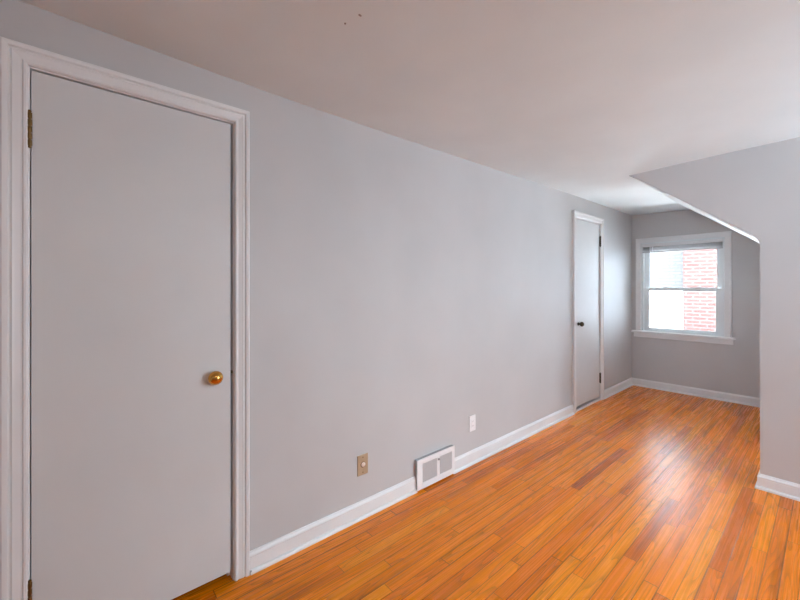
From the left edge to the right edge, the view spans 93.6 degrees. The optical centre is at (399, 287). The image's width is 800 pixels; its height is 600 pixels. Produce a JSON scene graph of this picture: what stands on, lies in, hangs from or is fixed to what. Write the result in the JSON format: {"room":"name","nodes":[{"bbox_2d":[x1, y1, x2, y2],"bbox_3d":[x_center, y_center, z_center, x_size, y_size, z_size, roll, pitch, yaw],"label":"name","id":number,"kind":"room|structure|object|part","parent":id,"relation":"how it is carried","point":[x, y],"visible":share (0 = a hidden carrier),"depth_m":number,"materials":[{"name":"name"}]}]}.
{"room":"empty bedroom","nodes":[
{"label":"empty bedroom","id":0,"kind":"room"},
{"bbox_2d":[0,0,631,550],"bbox_3d":[-0.949,0.090,1.559,10.861,2.420,0.115,0,0,-41],"label":"wall","id":1,"kind":"structure","parent":0,"point":[402,291],"depth_m":2.20,"materials":[{"name":"paint"}]},
{"bbox_2d":[0,36,249,599],"bbox_3d":[-1.004,0.254,1.478,0.775,2.092,0.165,0,0,-41],"label":"door","id":2,"kind":"structure","parent":1,"relation":"in","point":[125,199],"depth_m":1.40,"materials":[{"name":"white paint"}]},
{"bbox_3d":[-0.783,0.386,1.595,0.059,0.059,0.051,0,0,-41],"label":"knob","id":3,"kind":"part","parent":2,"relation":"part of","materials":[{"name":"gold metal"}]},
{"bbox_2d":[250,476,416,574],"bbox_3d":[-0.289,1.252,2.042,1.038,0.096,0.024,0,0,-41],"label":"baseboard","id":4,"kind":"structure","parent":1,"relation":"attached to","point":[266,555],"depth_m":1.96,"materials":[{"name":"white paint"}]},
{"bbox_2d":[357,453,367,476],"bbox_3d":[-0.209,1.003,2.121,0.072,0.115,0.011,0,0,-41],"label":"outlet","id":5,"kind":"object","parent":1,"relation":"attached to","point":[362,460],"visible":1,"depth_m":2.12,"materials":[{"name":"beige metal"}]},
{"bbox_2d":[415,445,454,490],"bbox_3d":[0.239,1.192,2.492,0.357,0.191,0.042,0,0,-41],"label":"air vent","id":6,"kind":"object","parent":1,"relation":"in","point":[435,466],"visible":1,"depth_m":2.48,"materials":[{"name":"white metal"}]},
{"bbox_2d":[422,458,436,482],"bbox_3d":[0.189,1.189,2.447,0.135,0.122,0.012,0,0,-41],"label":"grille","id":7,"kind":"object","parent":6,"relation":"attached to","point":[429,465],"depth_m":2.44,"materials":[{"name":"white metal"}]},
{"bbox_2d":[440,451,451,473],"bbox_3d":[0.306,1.189,2.550,0.125,0.122,0.012,0,0,-41],"label":"grille","id":8,"kind":"object","parent":6,"relation":"attached to","point":[446,456],"depth_m":2.55,"materials":[{"name":"white metal"}]},
{"bbox_2d":[469,415,475,431],"bbox_3d":[0.536,1.005,2.773,0.072,0.115,0.009,0,0,-41],"label":"power outlet","id":9,"kind":"object","parent":1,"relation":"attached to","point":[472,419],"visible":1,"depth_m":2.77,"materials":[{"name":"white plastic"}]},
{"bbox_2d":[453,404,574,473],"bbox_3d":[1.073,1.252,3.232,1.873,0.096,0.024,0,0,-41],"label":"baseboard","id":10,"kind":"structure","parent":1,"relation":"attached to","point":[476,455],"depth_m":3.07,"materials":[{"name":"white paint"}]},
{"bbox_2d":[572,210,603,412],"bbox_3d":[2.043,0.255,4.134,0.769,2.090,0.169,0,0,-41],"label":"door","id":11,"kind":"structure","parent":1,"relation":"in","point":[587,230],"depth_m":4.09,"materials":[{"name":"white paint"}]},
{"bbox_2d":[19,0,799,243],"bbox_3d":[0.250,-0.611,0.170,10.841,0.692,3.785,0,0,-41],"label":"ceiling","id":12,"kind":"structure","parent":0,"point":[579,98],"depth_m":1.58,"materials":[{"name":"paint"}]},
{"bbox_2d":[172,385,799,599],"bbox_3d":[0.049,1.330,0.416,10.861,0.060,4.420,0,0,-41],"label":"floor","id":13,"kind":"structure","parent":0,"point":[639,493],"depth_m":2.05,"materials":[{"name":"brown wood"}]},
{"bbox_2d":[632,210,759,397],"bbox_3d":[3.627,0.090,4.515,0.160,2.420,1.678,0,0,-41],"label":"wall","id":14,"kind":"structure","parent":0,"point":[735,368],"depth_m":4.39,"materials":[{"name":"paint"}]},
{"bbox_2d":[604,377,759,406],"bbox_3d":[3.199,1.252,4.145,0.971,0.096,1.444,0,0,-41],"label":"baseboard","id":15,"kind":"structure","parent":14,"relation":"attached to","point":[716,395],"depth_m":4.51,"materials":[{"name":"white paint"}]},
{"bbox_2d":[631,231,735,344],"bbox_3d":[3.486,0.008,4.654,0.230,1.288,1.034,0,0,-41],"label":"window","id":16,"kind":"structure","parent":14,"relation":"in","point":[723,334],"depth_m":4.51,"materials":[{"name":"white paint"}]},
{"bbox_2d":[642,239,722,252],"bbox_3d":[3.433,-0.501,4.603,0.044,0.110,0.811,0,0,-41],"label":"window blind","id":17,"kind":"object","parent":16,"relation":"attached to","point":[717,243],"visible":1,"depth_m":4.57,"materials":[{"name":"white paint"}]},
{"bbox_3d":[3.440,-0.453,4.609,0.026,0.014,0.803,0,0,-41],"label":"rail","id":18,"kind":"part","parent":17,"relation":"part of","materials":[{"name":"grey plastic"}]},
{"bbox_3d":[3.507,0.006,4.668,0.180,1.164,0.835,0,0,-41],"label":"frame","id":19,"kind":"part","parent":16,"relation":"part of","materials":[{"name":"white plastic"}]},
{"bbox_3d":[3.472,0.288,4.637,0.028,0.553,0.785,0,0,-41],"label":"sash","id":20,"kind":"part","parent":16,"relation":"part of","materials":[{"name":"white plastic"}]},
{"bbox_3d":[3.502,-0.259,4.664,0.028,0.593,0.785,0,0,-41],"label":"sash","id":21,"kind":"part","parent":16,"relation":"part of","materials":[{"name":"white plastic"}]},
{"bbox_2d":[630,137,799,483],"bbox_3d":[2.814,0.090,1.934,0.090,2.420,3.070,0,0,-41],"label":"wall partition","id":22,"kind":"structure","parent":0,"point":[754,190],"depth_m":2.38,"materials":[{"name":"paint"}]},
{"bbox_2d":[754,470,799,501],"bbox_3d":[3.851,1.252,2.374,2.278,0.096,2.130,0,0,-41],"label":"baseboard","id":23,"kind":"structure","parent":22,"relation":"attached to","point":[773,485],"depth_m":2.35,"materials":[{"name":"white paint"}]},
{"label":"outside","id":24,"kind":"structure","parent":0,"visible":0},
{"bbox_3d":[7.770,4.400,7.766,10.079,0.200,26.000,0,0,-41],"label":"ground","id":25,"kind":"structure","parent":24,"visible":0},
{"bbox_2d":[650,249,682,328],"bbox_3d":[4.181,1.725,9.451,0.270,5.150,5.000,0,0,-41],"label":"house","id":26,"kind":"structure","parent":25,"relation":"on","point":[666,268],"depth_m":7.74,"materials":[{"name":"white paint"}]},
{"bbox_2d":[683,247,716,331],"bbox_3d":[6.051,1.000,7.134,0.700,6.600,0.950,0,0,-41],"label":"brick chimney","id":27,"kind":"object","parent":25,"relation":"on","point":[699,266],"visible":0.02,"depth_m":7.07,"materials":[{"name":"brick"}]}
]}

